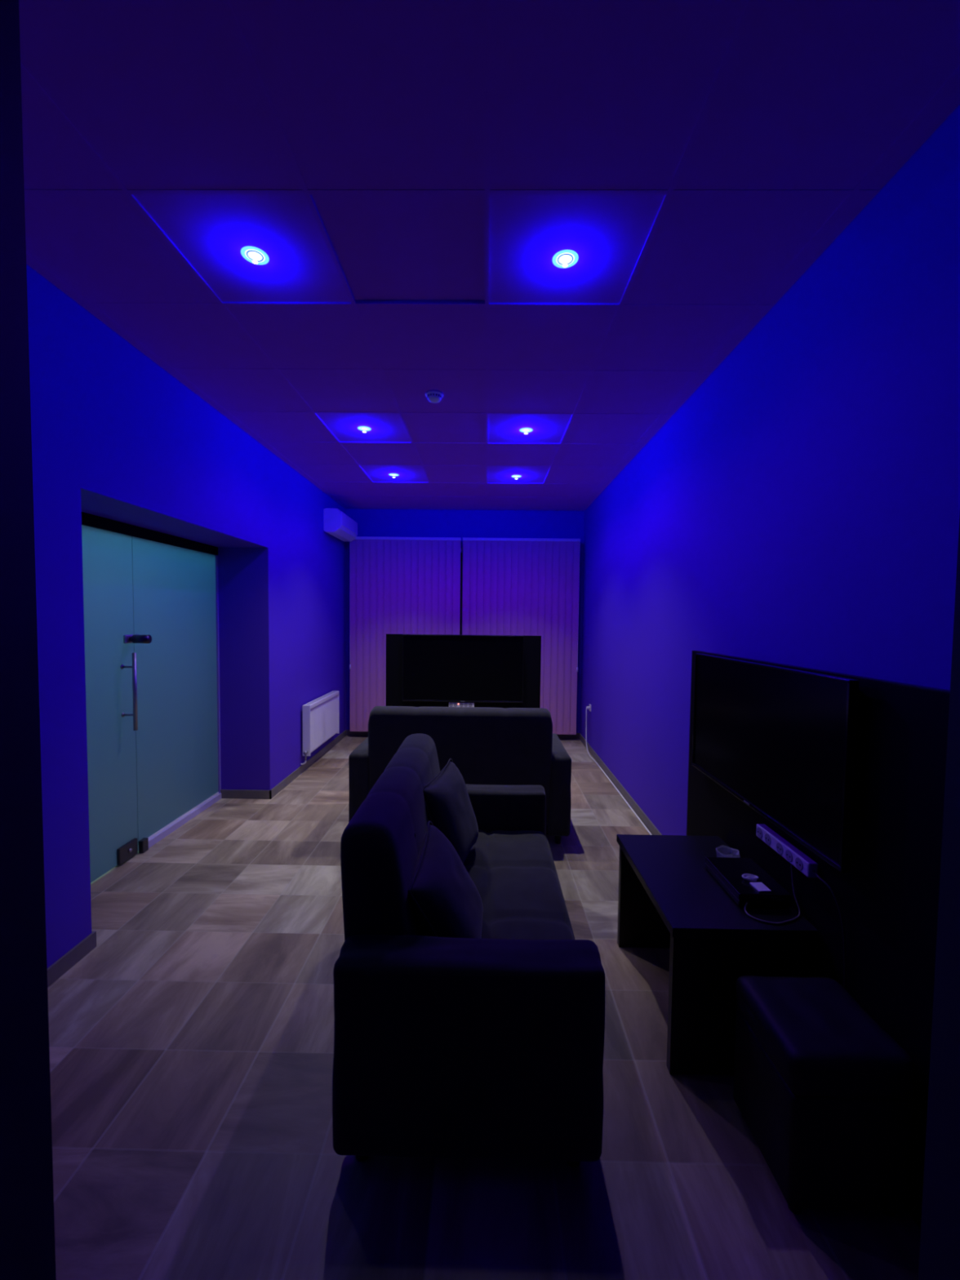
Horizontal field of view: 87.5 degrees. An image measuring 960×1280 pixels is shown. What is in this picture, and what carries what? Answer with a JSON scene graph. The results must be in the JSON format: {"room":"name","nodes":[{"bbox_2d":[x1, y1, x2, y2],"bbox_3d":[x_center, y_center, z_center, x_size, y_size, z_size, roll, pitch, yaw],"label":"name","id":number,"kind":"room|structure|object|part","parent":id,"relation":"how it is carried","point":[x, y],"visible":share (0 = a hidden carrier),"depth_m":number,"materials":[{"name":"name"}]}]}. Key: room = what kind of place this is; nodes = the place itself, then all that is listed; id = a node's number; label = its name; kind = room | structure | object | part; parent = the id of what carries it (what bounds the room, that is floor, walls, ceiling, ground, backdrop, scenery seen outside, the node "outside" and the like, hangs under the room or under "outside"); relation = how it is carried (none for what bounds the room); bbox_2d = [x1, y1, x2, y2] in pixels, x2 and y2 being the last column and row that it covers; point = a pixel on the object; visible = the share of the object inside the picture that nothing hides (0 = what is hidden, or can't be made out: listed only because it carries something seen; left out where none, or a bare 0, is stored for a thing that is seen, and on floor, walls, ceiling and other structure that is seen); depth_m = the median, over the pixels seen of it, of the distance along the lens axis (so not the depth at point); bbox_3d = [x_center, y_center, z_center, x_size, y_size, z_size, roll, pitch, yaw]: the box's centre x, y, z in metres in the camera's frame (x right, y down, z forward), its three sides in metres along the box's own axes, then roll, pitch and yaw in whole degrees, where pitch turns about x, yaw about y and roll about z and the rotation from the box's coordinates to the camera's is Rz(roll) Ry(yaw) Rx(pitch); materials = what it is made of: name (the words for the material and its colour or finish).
{"room":"gaming lounge","nodes":[
{"label":"gaming lounge","id":0,"kind":"room"},
{"bbox_2d":[26,263,346,968],"bbox_3d":[-2.064,-0.111,3.596,0.480,3.055,6.440,1,3,1],"label":"wall","id":1,"kind":"structure","parent":0,"point":[116,436],"depth_m":2.88,"materials":[{"name":"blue paint"}]},
{"bbox_2d":[81,524,151,882],"bbox_3d":[-2.229,0.392,2.853,0.160,2.095,0.989,1,3,1],"label":"door","id":2,"kind":"structure","parent":1,"relation":"in","point":[110,657],"depth_m":3.09,"materials":[{"name":"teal glass"}]},
{"bbox_3d":[-2.199,0.329,3.194,0.024,0.497,0.024,1,3,1],"label":"handle","id":3,"kind":"part","parent":2,"relation":"part of","materials":[{"name":"metal"}]},
{"bbox_3d":[-2.200,-0.006,3.242,0.120,0.056,0.056,1,3,1],"label":"lock knob","id":4,"kind":"part","parent":2,"relation":"part of","materials":[{"name":"metal"}]},
{"bbox_2d":[81,511,217,555],"bbox_3d":[-2.271,-0.713,3.296,0.040,0.070,1.977,1,3,1],"label":"trim","id":5,"kind":"structure","parent":1,"relation":"attached to","point":[87,519],"depth_m":3.35,"materials":[{"name":"black metal"}]},
{"bbox_2d":[131,536,221,853],"bbox_3d":[-2.269,0.352,3.818,0.075,2.105,1.032,1,3,1],"label":"glass door","id":6,"kind":"structure","parent":1,"relation":"in","point":[175,589],"depth_m":3.73,"materials":[{"name":"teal glass"}]},
{"bbox_3d":[-2.288,1.379,3.885,0.060,0.046,0.992,1,3,1],"label":"sill","id":7,"kind":"part","parent":6,"relation":"part of","materials":[{"name":"silver metal"}]},
{"bbox_2d":[47,729,346,987],"bbox_3d":[-2.050,1.379,3.639,0.442,0.075,6.190,1,3,1],"label":"baseboard","id":8,"kind":"structure","parent":1,"relation":"attached to","point":[78,952],"depth_m":4.36,"materials":[{"name":"grey tile"}]},
{"bbox_2d":[300,690,339,764],"bbox_3d":[-1.760,0.939,5.550,0.100,0.605,1.045,1,3,1],"label":"radiator","id":9,"kind":"object","parent":1,"relation":"attached to","point":[321,715],"visible":1,"depth_m":5.41,"materials":[{"name":"white metal"}]},
{"bbox_2d":[303,690,338,709],"bbox_3d":[-1.745,0.656,5.559,0.076,0.041,0.996,1,3,1],"label":"grille","id":10,"kind":"object","parent":9,"relation":"attached to","point":[314,704],"depth_m":5.46,"materials":[{"name":"white metal"}]},
{"bbox_3d":[-1.727,0.908,5.570,0.010,0.473,0.976,1,3,1],"label":"panel","id":11,"kind":"part","parent":9,"relation":"part of","materials":[{"name":"white metal"}]},
{"bbox_2d":[323,507,357,542],"bbox_3d":[-1.672,-1.383,6.068,0.210,0.279,0.720,1,3,1],"label":"air conditioner","id":12,"kind":"object","parent":1,"relation":"attached to","point":[336,523],"visible":1,"depth_m":5.74,"materials":[{"name":"plastic"}]},
{"bbox_3d":[-1.573,-1.402,6.066,0.010,0.156,0.696,1,3,1],"label":"panel","id":13,"kind":"part","parent":12,"relation":"part of","materials":[{"name":"plastic"}]},
{"bbox_2d":[345,508,584,733],"bbox_3d":[-0.216,-0.233,6.715,3.134,3.055,0.150,1,3,1],"label":"wall","id":14,"kind":"structure","parent":0,"point":[546,524],"depth_m":6.58,"materials":[{"name":"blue paint"}]},
{"bbox_2d":[349,536,461,731],"bbox_3d":[-0.978,-0.057,6.506,1.438,2.534,0.062,1,3,1],"label":"vertical blind","id":15,"kind":"object","parent":14,"relation":"attached to","point":[398,585],"visible":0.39,"depth_m":6.49,"materials":[{"name":"fabric"}]},
{"bbox_3d":[-0.964,-1.306,6.460,1.438,0.035,0.040,1,3,1],"label":"head rail","id":16,"kind":"part","parent":15,"relation":"part of","materials":[{"name":"white plastic"}]},
{"bbox_2d":[459,547,462,635],"bbox_3d":[-0.215,-0.025,6.709,2.840,2.400,0.060,1,3,1],"label":"window","id":17,"kind":"structure","parent":14,"relation":"in","point":[461,548],"depth_m":6.67,"materials":[{"name":"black glass"}]},
{"bbox_2d":[346,729,579,738],"bbox_3d":[-0.234,1.259,6.702,3.110,0.075,0.012,1,3,1],"label":"baseboard","id":18,"kind":"structure","parent":14,"relation":"attached to","point":[348,732],"depth_m":6.71,"materials":[{"name":"grey wood"}]},
{"bbox_2d":[462,537,580,734],"bbox_3d":[0.519,-0.040,6.488,1.511,2.534,0.062,1,3,1],"label":"vertical blind","id":19,"kind":"object","parent":14,"relation":"attached to","point":[512,586],"visible":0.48,"depth_m":6.47,"materials":[{"name":"fabric"}]},
{"bbox_3d":[0.531,-1.288,6.442,1.508,0.035,0.040,1,3,1],"label":"head rail","id":20,"kind":"part","parent":19,"relation":"part of","materials":[{"name":"white plastic"}]},
{"bbox_3d":[1.266,-0.447,6.443,0.005,1.640,0.010,1,3,1],"label":"control chain","id":21,"kind":"part","parent":19,"relation":"part of","materials":[{"name":"white plastic"}]},
{"bbox_2d":[0,0,959,1279],"bbox_3d":[-0.299,0.055,0.407,3.134,3.055,0.100,1,3,1],"label":"door frame","id":22,"kind":"structure","parent":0,"point":[27,1220],"depth_m":0.44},
{"bbox_2d":[47,735,920,1279],"bbox_3d":[-1.247,1.502,3.058,5.464,0.100,7.740,1,3,1],"label":"floor","id":23,"kind":"structure","parent":0,"point":[191,1049],"depth_m":1.57,"materials":[{"name":"grey wood"}]},
{"bbox_2d":[348,706,571,844],"bbox_3d":[-0.138,0.944,3.873,1.574,0.966,0.795,1,3,1],"label":"sofa","id":24,"kind":"object","parent":23,"relation":"on","point":[501,746],"visible":0.49,"depth_m":3.48,"materials":[{"name":"fabric"}]},
{"bbox_3d":[-0.844,1.065,3.897,0.164,0.570,0.777,1,3,1],"label":"arm","id":25,"kind":"part","parent":24,"relation":"part of","materials":[{"name":"fabric"}]},
{"bbox_3d":[0.556,1.408,3.581,0.052,0.080,0.052,1,3,1],"label":"leg","id":26,"kind":"part","parent":24,"relation":"part of","materials":[{"name":"black"}]},
{"bbox_3d":[0.566,1.081,3.879,0.164,0.570,0.777,1,3,1],"label":"arm","id":27,"kind":"part","parent":24,"relation":"part of","materials":[{"name":"fabric"}]},
{"bbox_2d":[386,633,541,708],"bbox_3d":[-0.183,0.652,5.334,1.645,1.414,0.070,1,3,1],"label":"board","id":28,"kind":"object","parent":23,"relation":"on","point":[532,644],"depth_m":5.33,"materials":[{"name":"black laminate"}]},
{"bbox_3d":[-0.196,0.688,5.320,0.270,0.052,0.038,1,3,1],"label":"power strip","id":29,"kind":"part","parent":28,"relation":"part of","materials":[{"name":"white plastic"}]},
{"bbox_2d":[402,634,524,702],"bbox_3d":[-0.179,0.301,5.292,1.270,0.705,0.058,1,3,1],"label":"television","id":30,"kind":"object","parent":28,"relation":"attached to","point":[489,668],"visible":1,"depth_m":5.27,"materials":[{"name":"black plastic"}]},
{"bbox_2d":[332,733,604,1167],"bbox_3d":[-0.031,1.023,2.165,0.795,0.966,1.564,1,3,1],"label":"sofa","id":31,"kind":"object","parent":23,"relation":"on","point":[491,1046],"visible":0.84,"depth_m":1.40,"materials":[{"name":"fabric"}]},
{"bbox_3d":[-0.349,1.494,1.492,0.052,0.080,0.052,1,3,1],"label":"leg","id":32,"kind":"part","parent":31,"relation":"part of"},
{"bbox_3d":[-0.307,0.980,2.166,0.242,0.886,1.275,1,3,1],"label":"backrest","id":33,"kind":"part","parent":31,"relation":"part of","materials":[{"name":"fabric"}]},
{"bbox_2d":[407,820,483,938],"bbox_3d":[-0.113,0.932,1.787,0.248,0.430,0.477,1,3,5],"label":"throw pillow","id":34,"kind":"object","parent":31,"relation":"on","point":[445,901],"visible":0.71,"depth_m":1.68,"materials":[{"name":"fabric"}]},
{"bbox_2d":[422,758,478,863],"bbox_3d":[-0.137,0.831,2.354,0.211,0.437,0.452,1,3,13],"label":"throw pillow","id":35,"kind":"object","parent":31,"relation":"on","point":[449,807],"visible":0.69,"depth_m":2.25,"materials":[{"name":"fabric"}]},
{"bbox_3d":[-0.033,1.185,1.471,0.777,0.570,0.164,1,3,1],"label":"arm","id":36,"kind":"part","parent":31,"relation":"part of","materials":[{"name":"fabric"}]},
{"bbox_3d":[-0.014,1.121,2.870,0.777,0.570,0.164,1,3,1],"label":"arm","id":37,"kind":"part","parent":31,"relation":"part of","materials":[{"name":"fabric"}]},
{"bbox_3d":[0.037,1.154,2.170,0.647,0.185,1.245,1,3,1],"label":"seat","id":38,"kind":"part","parent":31,"relation":"part of","materials":[{"name":"fabric"}]},
{"bbox_3d":[0.276,1.501,1.484,0.052,0.080,0.052,1,3,1],"label":"leg","id":39,"kind":"part","parent":31,"relation":"part of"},
{"bbox_2d":[616,834,818,1075],"bbox_3d":[0.917,1.249,2.112,0.500,0.540,0.750,1,3,1],"label":"table","id":40,"kind":"object","parent":23,"relation":"on","point":[668,897],"visible":0.87,"depth_m":1.76,"materials":[{"name":"black laminate"}]},
{"bbox_3d":[0.909,1.251,2.450,0.455,0.505,0.035,1,3,1],"label":"leg","id":41,"kind":"part","parent":40,"relation":"part of","materials":[{"name":"black laminate"}]},
{"bbox_2d":[715,844,739,857],"bbox_3d":[1.102,0.955,2.232,0.095,0.041,0.095,2,3,23],"label":"glass ashtray","id":42,"kind":"object","parent":40,"relation":"on","point":[722,851],"visible":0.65,"depth_m":2.25,"materials":[{"name":"white"}]},
{"bbox_3d":[0.900,1.282,1.771,0.455,0.505,0.035,1,3,1],"label":"leg","id":43,"kind":"part","parent":40,"relation":"part of","materials":[{"name":"black laminate"}]},
{"bbox_2d":[705,857,791,906],"bbox_3d":[1.056,0.960,1.997,0.195,0.052,0.290,1,3,1],"label":"game console","id":44,"kind":"object","parent":40,"relation":"on","point":[728,872],"visible":1,"depth_m":1.94,"materials":[{"name":"black plastic"}]},
{"bbox_2d":[742,873,758,881],"bbox_3d":[1.054,0.927,1.956,0.063,0.015,0.038,1,3,1],"label":"coiled cord","id":45,"kind":"object","parent":44,"relation":"on","point":[748,877],"visible":1,"depth_m":1.95,"materials":[{"name":"white plastic"}]},
{"bbox_2d":[749,882,771,892],"bbox_3d":[1.060,0.935,1.896,0.048,0.006,0.062,1,3,-2],"label":"paper card","id":46,"kind":"object","parent":44,"relation":"on","point":[759,886],"visible":1,"depth_m":1.89,"materials":[{"name":"white paper"}]},
{"bbox_2d":[744,865,800,924],"bbox_3d":[1.072,0.919,1.809,0.215,0.151,0.108,0,3,-11],"label":"cable","id":47,"kind":"object","parent":40,"relation":"on","point":[792,871],"visible":1,"depth_m":1.81,"materials":[{"name":"plastic"}]},
{"bbox_2d":[686,650,950,1229],"bbox_3d":[1.177,0.811,2.014,0.069,1.429,1.720,1,3,1],"label":"board","id":48,"kind":"object","parent":23,"relation":"on","point":[888,900],"depth_m":1.46,"materials":[{"name":"black laminate"}]},
{"bbox_2d":[756,826,762,838],"bbox_3d":[1.145,0.789,2.053,0.002,0.041,0.041,1,3,1],"label":"socket","id":49,"kind":"object","parent":48,"relation":"attached to","point":[759,829],"depth_m":2.05,"materials":[{"name":"plastic"}]},
{"bbox_2d":[764,833,770,844],"bbox_3d":[1.144,0.792,1.994,0.002,0.041,0.041,1,3,1],"label":"socket","id":50,"kind":"object","parent":48,"relation":"attached to","point":[767,836],"depth_m":1.99,"materials":[{"name":"plastic"}]},
{"bbox_2d":[692,653,859,872],"bbox_3d":[1.157,0.396,2.105,0.058,0.600,1.130,1,3,1],"label":"television","id":51,"kind":"object","parent":48,"relation":"attached to","point":[783,741],"visible":1,"depth_m":1.86,"materials":[{"name":"black plastic"}]},
{"bbox_2d":[776,842,782,853],"bbox_3d":[1.143,0.795,1.913,0.002,0.041,0.041,1,3,1],"label":"socket","id":52,"kind":"object","parent":48,"relation":"attached to","point":[779,845],"depth_m":1.91,"materials":[{"name":"white plastic"}]},
{"bbox_3d":[1.160,0.795,1.913,0.038,0.052,0.340,1,3,1],"label":"power strip","id":53,"kind":"part","parent":48,"relation":"part of","materials":[{"name":"white plastic"}]},
{"bbox_2d":[785,849,792,862],"bbox_3d":[1.142,0.798,1.854,0.002,0.041,0.041,1,3,1],"label":"socket","id":54,"kind":"object","parent":48,"relation":"attached to","point":[788,853],"depth_m":1.85,"materials":[{"name":"white plastic"}]},
{"bbox_2d":[795,857,802,870],"bbox_3d":[1.141,0.801,1.794,0.002,0.041,0.041,1,3,1],"label":"socket","id":55,"kind":"object","parent":48,"relation":"attached to","point":[798,861],"depth_m":1.79,"materials":[{"name":"white plastic"}]},
{"bbox_2d":[733,975,915,1217],"bbox_3d":[0.989,1.320,1.484,0.335,0.458,0.335,1,3,1],"label":"pouf","id":56,"kind":"object","parent":23,"relation":"on","point":[822,1091],"visible":1,"depth_m":1.33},
{"bbox_3d":[0.859,1.533,1.370,0.036,0.040,0.036,1,3,1],"label":"leg","id":57,"kind":"part","parent":56,"relation":"part of","materials":[{"name":"black"}]},
{"bbox_2d":[735,975,915,1098],"bbox_3d":[0.991,1.151,1.476,0.335,0.120,0.335,1,3,1],"label":"cushion","id":58,"kind":"object","parent":56,"relation":"on","point":[815,1039],"depth_m":1.39,"materials":[{"name":"black fabric"}]},
{"bbox_3d":[1.109,1.536,1.367,0.036,0.040,0.036,1,3,1],"label":"leg","id":59,"kind":"part","parent":56,"relation":"part of","materials":[{"name":"black"}]},
{"bbox_2d":[18,0,959,511],"bbox_3d":[-0.241,-1.593,3.470,3.234,0.062,6.410,1,3,1],"label":"ceiling","id":60,"kind":"structure","parent":0,"point":[411,176],"depth_m":1.66,"materials":[{"name":"white paint"}]},
{"bbox_2d":[240,245,269,265],"bbox_3d":[-0.882,-1.495,1.966,0.102,0.028,0.102,1,3,1],"label":"recessed light","id":61,"kind":"object","parent":60,"relation":"in","point":[253,255],"visible":1,"depth_m":1.96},
{"bbox_2d":[357,426,371,432],"bbox_3d":[-0.869,-1.577,3.769,0.102,0.028,0.102,1,3,1],"label":"recessed light","id":62,"kind":"object","parent":60,"relation":"in","point":[363,428],"visible":1,"depth_m":3.77,"materials":[{"name":"white glass"}]},
{"bbox_2d":[388,473,399,477],"bbox_3d":[-0.858,-1.633,4.992,0.102,0.028,0.102,1,3,1],"label":"recessed light","id":63,"kind":"object","parent":60,"relation":"in","point":[389,474],"visible":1,"depth_m":4.98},
{"bbox_2d":[425,390,443,403],"bbox_3d":[-0.287,-1.526,3.158,0.116,0.046,0.116,1,3,1],"label":"smoke detector","id":64,"kind":"object","parent":60,"relation":"attached to","point":[433,396],"visible":1,"depth_m":3.13,"materials":[{"name":"white plastic"}]},
{"bbox_2d":[511,475,521,479],"bbox_3d":[0.362,-1.619,4.997,0.102,0.028,0.102,1,3,1],"label":"recessed light","id":65,"kind":"object","parent":60,"relation":"in","point":[512,476],"visible":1,"depth_m":4.99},
{"bbox_2d":[519,427,533,434],"bbox_3d":[0.346,-1.563,3.764,0.102,0.028,0.102,1,3,1],"label":"recessed light","id":66,"kind":"object","parent":60,"relation":"in","point":[526,430],"visible":1,"depth_m":3.76,"materials":[{"name":"white glass"}]},
{"bbox_2d":[551,249,578,268],"bbox_3d":[0.334,-1.481,1.965,0.102,0.028,0.102,1,3,1],"label":"recessed light","id":67,"kind":"object","parent":60,"relation":"in","point":[563,259],"visible":1,"depth_m":1.96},
{"bbox_2d":[580,104,959,835],"bbox_3d":[1.385,-0.070,3.553,0.150,3.055,6.440,1,3,1],"label":"wall","id":68,"kind":"structure","parent":0,"point":[801,507],"depth_m":1.98,"materials":[{"name":"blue paint"}]},
{"bbox_2d":[586,703,591,711],"bbox_3d":[1.306,0.814,6.027,0.050,0.080,0.080,1,3,1],"label":"wall socket","id":69,"kind":"object","parent":68,"relation":"attached to","point":[589,706],"visible":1,"depth_m":6.01,"materials":[{"name":"white plastic"}]},
{"bbox_2d":[586,707,652,835],"bbox_3d":[1.277,1.148,4.494,0.033,0.537,3.106,1,3,0],"label":"cable","id":70,"kind":"object","parent":69,"relation":"hanging from","point":[630,807],"visible":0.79,"depth_m":4.77,"materials":[{"name":"plastic"}]},
{"bbox_2d":[578,733,662,835],"bbox_3d":[1.287,1.418,3.597,0.012,0.075,6.190,1,3,1],"label":"baseboard","id":71,"kind":"structure","parent":68,"relation":"attached to","point":[646,821],"depth_m":4.50,"materials":[{"name":"grey tile"}]}
]}

